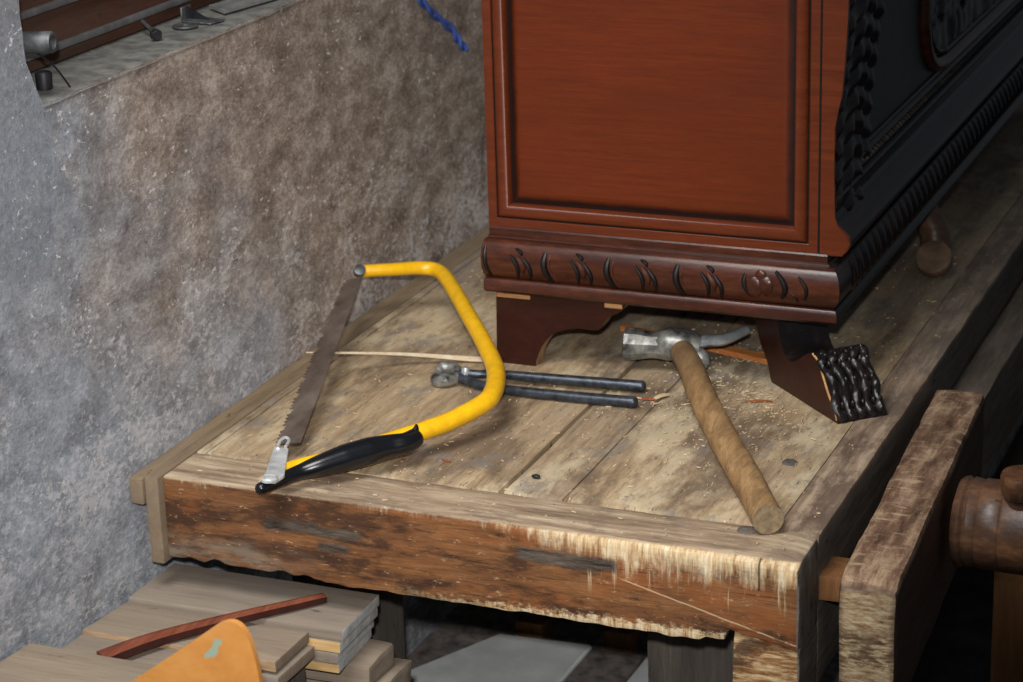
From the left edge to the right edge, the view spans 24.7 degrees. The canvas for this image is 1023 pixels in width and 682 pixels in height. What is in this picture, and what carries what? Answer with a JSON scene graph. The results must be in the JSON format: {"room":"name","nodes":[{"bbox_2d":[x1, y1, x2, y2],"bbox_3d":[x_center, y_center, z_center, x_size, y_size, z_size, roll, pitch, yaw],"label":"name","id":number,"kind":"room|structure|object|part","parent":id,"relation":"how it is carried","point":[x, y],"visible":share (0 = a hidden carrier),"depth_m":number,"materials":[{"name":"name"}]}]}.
{"room":"woodworking shop","nodes":[
{"label":"woodworking shop","id":0,"kind":"room"},
{"bbox_2d":[0,0,488,661],"bbox_3d":[0.011,-0.500,2.973,0.079,2.200,3.700,6,21,22],"label":"wall","id":1,"kind":"structure","parent":0,"point":[178,230],"depth_m":2.18,"materials":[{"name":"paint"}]},
{"bbox_2d":[22,31,70,86],"bbox_3d":[-0.392,-0.235,1.958,0.034,0.056,0.046,3,20,14],"label":"pipe stub","id":2,"kind":"object","parent":1,"relation":"attached to","point":[35,42],"visible":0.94,"depth_m":1.93,"materials":[{"name":"metal"}]},
{"bbox_2d":[19,0,219,72],"bbox_3d":[0.068,-0.792,3.164,0.032,0.299,2.941,6,21,22],"label":"window","id":3,"kind":"structure","parent":1,"relation":"in","point":[79,26],"depth_m":2.13,"materials":[{"name":"brown wood"}]},
{"bbox_2d":[30,0,303,106],"bbox_3d":[0.141,-0.670,3.264,0.086,0.006,3.000,6,21,22],"label":"window sill","id":4,"kind":"structure","parent":1,"relation":"attached to","point":[108,60],"depth_m":2.14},
{"bbox_2d":[35,70,52,90],"bbox_3d":[-0.399,-0.222,1.995,0.015,0.016,0.015,6,21,22],"label":"canister","id":5,"kind":"object","parent":4,"relation":"on","point":[43,78],"visible":0.99,"depth_m":1.99,"materials":[{"name":"metal"}]},
{"bbox_2d":[141,20,161,40],"bbox_3d":[-0.338,-0.290,2.185,0.010,0.013,0.048,-10,21,-23],"label":"bolt","id":6,"kind":"object","parent":4,"relation":"on","point":[155,34],"visible":1,"depth_m":2.17,"materials":[{"name":"metal"}]},
{"bbox_2d":[172,23,197,28],"bbox_3d":[-0.311,-0.300,2.226,0.025,0.002,0.025,6,21,22],"label":"washer","id":7,"kind":"object","parent":4,"relation":"on","point":[178,25],"visible":1,"depth_m":2.22,"materials":[{"name":"metal"}]},
{"bbox_2d":[180,4,224,24],"bbox_3d":[-0.299,-0.314,2.250,0.040,0.014,0.023,10,22,30],"label":"bracket","id":8,"kind":"object","parent":4,"relation":"on","point":[188,15],"visible":1,"depth_m":2.25,"materials":[{"name":"metal"}]},
{"bbox_3d":[-0.297,-0.308,2.251,0.036,0.002,0.023,10,22,30],"label":"plate","id":9,"kind":"part","parent":8,"relation":"part of","materials":[{"name":"metal"}]},
{"bbox_2d":[209,0,270,13],"bbox_3d":[-0.248,-0.347,2.352,0.034,0.003,0.171,10,22,31],"label":"metal strip","id":10,"kind":"object","parent":4,"relation":"on","point":[226,6],"visible":1,"depth_m":2.30,"materials":[{"name":"grey metal"}]},
{"bbox_2d":[417,0,468,51],"bbox_3d":[-0.082,-0.376,2.651,0.010,0.126,0.141,6,21,22],"label":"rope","id":11,"kind":"object","parent":1,"relation":"hanging from","point":[457,38],"visible":1,"depth_m":2.67,"materials":[{"name":"blue fabric"}]},
{"bbox_2d":[911,473,994,681],"bbox_3d":[2.194,0.944,1.970,5.200,0.007,6.500,6,21,22],"label":"floor","id":12,"kind":"structure","parent":0,"point":[957,648],"depth_m":3.54,"materials":[{"name":"black"}]},
{"bbox_2d":[131,619,262,681],"bbox_3d":[-0.241,0.605,1.835,0.195,0.871,0.005,6,21,22],"label":"board","id":13,"kind":"object","parent":12,"relation":"on","point":[227,652],"visible":1,"depth_m":1.68,"materials":[{"name":"orange wood"}]},
{"bbox_2d":[287,668,305,681],"bbox_3d":[-0.309,0.610,2.084,0.171,0.704,0.296,6,21,22],"label":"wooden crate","id":14,"kind":"object","parent":12,"relation":"on","point":[300,676],"visible":0.08,"depth_m":2.08,"materials":[{"name":"grey wood"}]},
{"bbox_2d":[0,643,155,681],"bbox_3d":[-0.371,0.293,1.894,0.159,0.024,0.176,6,21,22],"label":"wooden board","id":15,"kind":"object","parent":14,"relation":"on","point":[33,662],"visible":0.77,"depth_m":1.95,"materials":[{"name":"beige wood"}]},
{"bbox_2d":[62,593,326,664],"bbox_3d":[-0.285,0.254,2.072,0.181,0.026,0.206,6,21,22],"label":"wooden board","id":16,"kind":"object","parent":14,"relation":"on","point":[83,643],"depth_m":2.05,"materials":[{"name":"brown wood"}]},
{"bbox_3d":[-0.264,0.250,2.066,0.221,0.016,0.022,-15,23,-33],"label":"moulding strip","id":17,"kind":"part","parent":16,"relation":"part of","materials":[{"name":"brown wood"}]},
{"bbox_2d":[261,645,314,681],"bbox_3d":[-0.273,0.276,2.076,0.188,0.017,0.078,6,21,22],"label":"wooden board","id":18,"kind":"object","parent":14,"relation":"on","point":[306,654],"visible":0.09,"depth_m":2.04,"materials":[{"name":"beige wood"}]},
{"bbox_2d":[83,603,308,671],"bbox_3d":[-0.278,0.262,2.076,0.193,0.018,0.075,6,21,22],"label":"wooden board","id":19,"kind":"object","parent":18,"relation":"on","point":[275,646],"visible":0.63,"depth_m":2.08,"materials":[{"name":"brown wood"}]},
{"bbox_2d":[129,102,1022,681],"bbox_3d":[0.391,0.150,3.088,0.666,0.875,2.219,6,21,22],"label":"workbench","id":20,"kind":"object","parent":12,"relation":"on","point":[705,601],"depth_m":2.15,"materials":[{"name":"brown wood"}]},
{"bbox_3d":[-0.157,0.465,2.417,0.090,0.753,0.072,6,21,22],"label":"leg","id":21,"kind":"part","parent":20,"relation":"part of","materials":[{"name":"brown wood"}]},
{"bbox_2d":[255,261,505,494],"bbox_3d":[-0.100,0.021,2.279,0.202,0.058,0.537,0,19,6],"label":"saw","id":22,"kind":"object","parent":20,"relation":"on","point":[367,451],"visible":1,"depth_m":2.18,"materials":[{"name":"yellow paint"}]},
{"bbox_3d":[-0.188,0.014,2.312,0.024,0.042,0.382,0,19,6],"label":"blade","id":23,"kind":"part","parent":22,"relation":"part of","materials":[{"name":"metal"}]},
{"bbox_2d":[306,352,482,361],"bbox_3d":[-0.115,0.014,2.365,0.190,0.034,0.020,-6,20,-13],"label":"stick","id":24,"kind":"object","parent":20,"relation":"on","point":[437,356],"visible":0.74,"depth_m":2.38,"materials":[{"name":"beige wood"}]},
{"bbox_2d":[411,634,591,681],"bbox_3d":[-0.038,0.383,2.590,0.179,0.014,0.253,6,21,22],"label":"sheet","id":25,"kind":"object","parent":20,"relation":"on","point":[500,657],"visible":0.82,"depth_m":2.63,"materials":[{"name":"grey metal"}]},
{"bbox_2d":[516,615,548,639],"bbox_3d":[0.024,0.334,2.707,0.035,0.027,0.021,6,21,22],"label":"wood block","id":26,"kind":"object","parent":20,"relation":"on","point":[526,625],"visible":0.76,"depth_m":2.70,"materials":[{"name":"brown wood"}]},
{"bbox_2d":[532,474,539,478],"bbox_3d":[0.022,0.121,2.089,0.008,0.005,0.004,6,21,22],"label":"nail","id":27,"kind":"object","parent":20,"relation":"on","point":[535,476],"visible":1,"depth_m":2.09,"materials":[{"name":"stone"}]},
{"bbox_2d":[430,361,645,407],"bbox_3d":[0.023,0.042,2.294,0.217,0.019,0.053,4,20,16],"label":"pincers","id":28,"kind":"object","parent":20,"relation":"on","point":[447,373],"visible":0.91,"depth_m":2.29,"materials":[{"name":"metal"}]},
{"bbox_3d":[0.029,0.049,2.281,0.198,0.013,0.019,7,21,23],"label":"handle","id":29,"kind":"part","parent":28,"relation":"part of","materials":[{"name":"metal"}]},
{"bbox_3d":[0.037,0.038,2.308,0.194,0.015,0.016,3,20,13],"label":"handle","id":30,"kind":"part","parent":28,"relation":"part of","materials":[{"name":"metal"}]},
{"bbox_2d":[198,244,994,549],"bbox_3d":[0.136,0.007,2.411,0.570,0.002,0.902,6,21,22],"label":"sawdust","id":31,"kind":"object","parent":20,"relation":"on","point":[732,375],"visible":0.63,"depth_m":2.23,"materials":[{"name":"brown wood"}]},
{"bbox_2d":[564,648,642,681],"bbox_3d":[0.074,0.396,2.550,0.064,0.011,0.250,6,21,22],"label":"board","id":32,"kind":"object","parent":20,"relation":"on","point":[599,665],"visible":0.94,"depth_m":2.62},
{"bbox_2d":[603,626,637,653],"bbox_3d":[0.125,0.342,2.677,0.036,0.027,0.021,6,21,22],"label":"wood block","id":33,"kind":"object","parent":20,"relation":"on","point":[625,640],"visible":0.88,"depth_m":2.67,"materials":[{"name":"brown wood"}]},
{"bbox_2d":[627,657,647,681],"bbox_3d":[0.165,0.402,2.516,0.132,0.014,0.256,6,21,22],"label":"sheet","id":34,"kind":"object","parent":20,"relation":"on","point":[641,674],"visible":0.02,"depth_m":2.59,"materials":[{"name":"grey"}]},
{"bbox_2d":[641,397,655,400],"bbox_3d":[0.133,0.056,2.268,0.014,0.002,0.004,2,19,11],"label":"chip","id":35,"kind":"object","parent":20,"relation":"on","point":[646,398],"visible":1,"depth_m":2.27,"materials":[{"name":"brown wood"}]},
{"bbox_2d":[653,393,673,398],"bbox_3d":[0.147,0.053,2.273,0.022,0.003,0.006,-12,22,-27],"label":"chip","id":36,"kind":"object","parent":20,"relation":"on","point":[662,394],"visible":1,"depth_m":2.27,"materials":[{"name":"beige wood"}]},
{"bbox_3d":[0.187,0.500,2.283,0.088,0.753,0.072,6,21,22],"label":"leg","id":37,"kind":"part","parent":20,"relation":"part of","materials":[{"name":"grey wood"}]},
{"bbox_3d":[0.193,0.003,2.413,0.193,0.006,0.016,13,24,36],"label":"wood strip","id":38,"kind":"part","parent":20,"relation":"part of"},
{"bbox_2d":[622,326,783,533],"bbox_3d":[0.169,0.071,2.155,0.128,0.045,0.436,-1,19,2],"label":"hammer","id":39,"kind":"object","parent":20,"relation":"on","point":[685,347],"visible":1,"depth_m":2.17,"materials":[{"name":"brown wood"}]},
{"bbox_3d":[0.191,0.081,2.135,0.030,0.038,0.393,-4,19,-6],"label":"handle","id":40,"kind":"part","parent":39,"relation":"part of","materials":[{"name":"brown wood"}]},
{"bbox_2d":[481,0,1022,423],"bbox_3d":[0.386,-0.412,2.728,0.417,0.573,1.298,6,21,22],"label":"cabinet","id":41,"kind":"object","parent":20,"relation":"on","point":[766,161],"visible":1,"depth_m":2.26,"materials":[{"name":"brown wood"}]},
{"bbox_3d":[0.130,-0.297,2.215,0.338,0.416,0.012,6,21,22],"label":"frame","id":42,"kind":"part","parent":41,"relation":"part of","materials":[{"name":"red wood"}]},
{"bbox_3d":[0.128,-0.301,2.210,0.316,0.404,0.011,6,21,22],"label":"moulding","id":43,"kind":"part","parent":41,"relation":"part of","materials":[{"name":"red wood"}]},
{"bbox_3d":[0.129,-0.307,2.211,0.294,0.393,0.003,6,21,22],"label":"panel","id":44,"kind":"part","parent":41,"relation":"part of","materials":[{"name":"brown wood"}]},
{"bbox_3d":[0.547,-0.529,2.741,0.011,0.344,1.080,6,21,22],"label":"panel","id":45,"kind":"part","parent":41,"relation":"part of","materials":[{"name":"black wood"}]},
{"bbox_3d":[0.538,-0.311,2.738,0.031,0.078,1.228,6,21,22],"label":"moulding","id":46,"kind":"part","parent":41,"relation":"part of","materials":[{"name":"black wood"}]},
{"bbox_3d":[0.589,-0.558,2.815,0.015,0.341,0.822,6,21,22],"label":"cartouche frame","id":47,"kind":"part","parent":41,"relation":"part of","materials":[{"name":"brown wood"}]},
{"bbox_2d":[745,400,772,402],"bbox_3d":[0.238,0.058,2.253,0.026,0.002,0.004,-1,19,3],"label":"chip","id":48,"kind":"object","parent":20,"relation":"on","point":[748,400],"visible":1,"depth_m":2.25,"materials":[{"name":"brown wood"}]},
{"bbox_2d":[819,390,1022,681],"bbox_3d":[0.433,0.182,2.099,0.248,0.150,0.472,6,21,22],"label":"bench vise","id":49,"kind":"object","parent":20,"relation":"attached to","point":[936,514],"visible":0.98,"depth_m":2.06,"materials":[{"name":"brown wood"}]},
{"bbox_3d":[0.451,0.158,2.078,0.036,0.092,0.038,6,21,22],"label":"handle","id":50,"kind":"part","parent":49,"relation":"part of","materials":[{"name":"brown wood"}]},
{"bbox_3d":[0.471,-0.112,2.615,0.041,0.075,0.080,0,19,4],"label":"curved leg","id":51,"kind":"part","parent":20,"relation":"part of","materials":[{"name":"brown wood"}]},
{"bbox_3d":[0.771,-0.149,3.113,0.039,0.097,1.700,6,21,22],"label":"rail","id":52,"kind":"part","parent":20,"relation":"part of","materials":[{"name":"brown wood"}]},
{"bbox_3d":[0.843,-0.043,3.792,0.088,0.753,0.072,6,21,22],"label":"leg","id":53,"kind":"part","parent":20,"relation":"part of","materials":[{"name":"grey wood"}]},
{"bbox_2d":[990,571,1022,681],"bbox_3d":[0.507,0.483,2.384,0.046,0.700,0.036,6,21,22],"label":"wooden post","id":54,"kind":"object","parent":12,"relation":"on","point":[1007,618],"visible":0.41,"depth_m":2.30,"materials":[{"name":"brown wood"}]},
{"bbox_3d":[-0.213,0.594,2.295,0.181,0.592,0.136,6,21,22],"label":"wood block","id":55,"kind":"object","parent":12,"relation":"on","visible":0},
{"bbox_2d":[306,658,411,681],"bbox_3d":[-0.208,0.303,2.189,0.232,0.028,0.058,6,21,22],"label":"wood billet","id":56,"kind":"object","parent":55,"relation":"on","point":[400,671],"visible":0.13,"depth_m":2.15,"materials":[{"name":"beige wood"}]},
{"bbox_2d":[305,639,393,681],"bbox_3d":[-0.219,0.285,2.167,0.221,0.025,0.055,6,21,22],"label":"wood billet","id":57,"kind":"object","parent":56,"relation":"on","point":[375,657],"visible":0.24,"depth_m":2.12,"materials":[{"name":"beige wood"}]},
{"bbox_2d":[303,630,371,672],"bbox_3d":[-0.232,0.270,2.155,0.203,0.013,0.082,6,21,22],"label":"wooden board","id":58,"kind":"object","parent":57,"relation":"on","point":[315,665],"visible":0.16,"depth_m":2.09,"materials":[{"name":"brown wood"}]},
{"bbox_2d":[312,620,373,664],"bbox_3d":[-0.233,0.260,2.149,0.204,0.013,0.086,6,21,22],"label":"wooden board","id":59,"kind":"object","parent":58,"relation":"on","point":[320,656],"visible":0.15,"depth_m":2.08,"materials":[{"name":"beige wood"}]},
{"bbox_2d":[306,607,377,652],"bbox_3d":[-0.232,0.250,2.145,0.208,0.013,0.086,6,21,22],"label":"wooden board","id":60,"kind":"object","parent":59,"relation":"on","point":[321,644],"visible":0.21,"depth_m":2.08,"materials":[{"name":"brown wood"}]},
{"bbox_2d":[129,563,378,641],"bbox_3d":[-0.235,0.238,2.143,0.219,0.013,0.084,6,21,22],"label":"wooden board","id":61,"kind":"object","parent":60,"relation":"on","point":[180,587],"visible":0.96,"depth_m":2.14,"materials":[{"name":"beige wood"}]}
]}

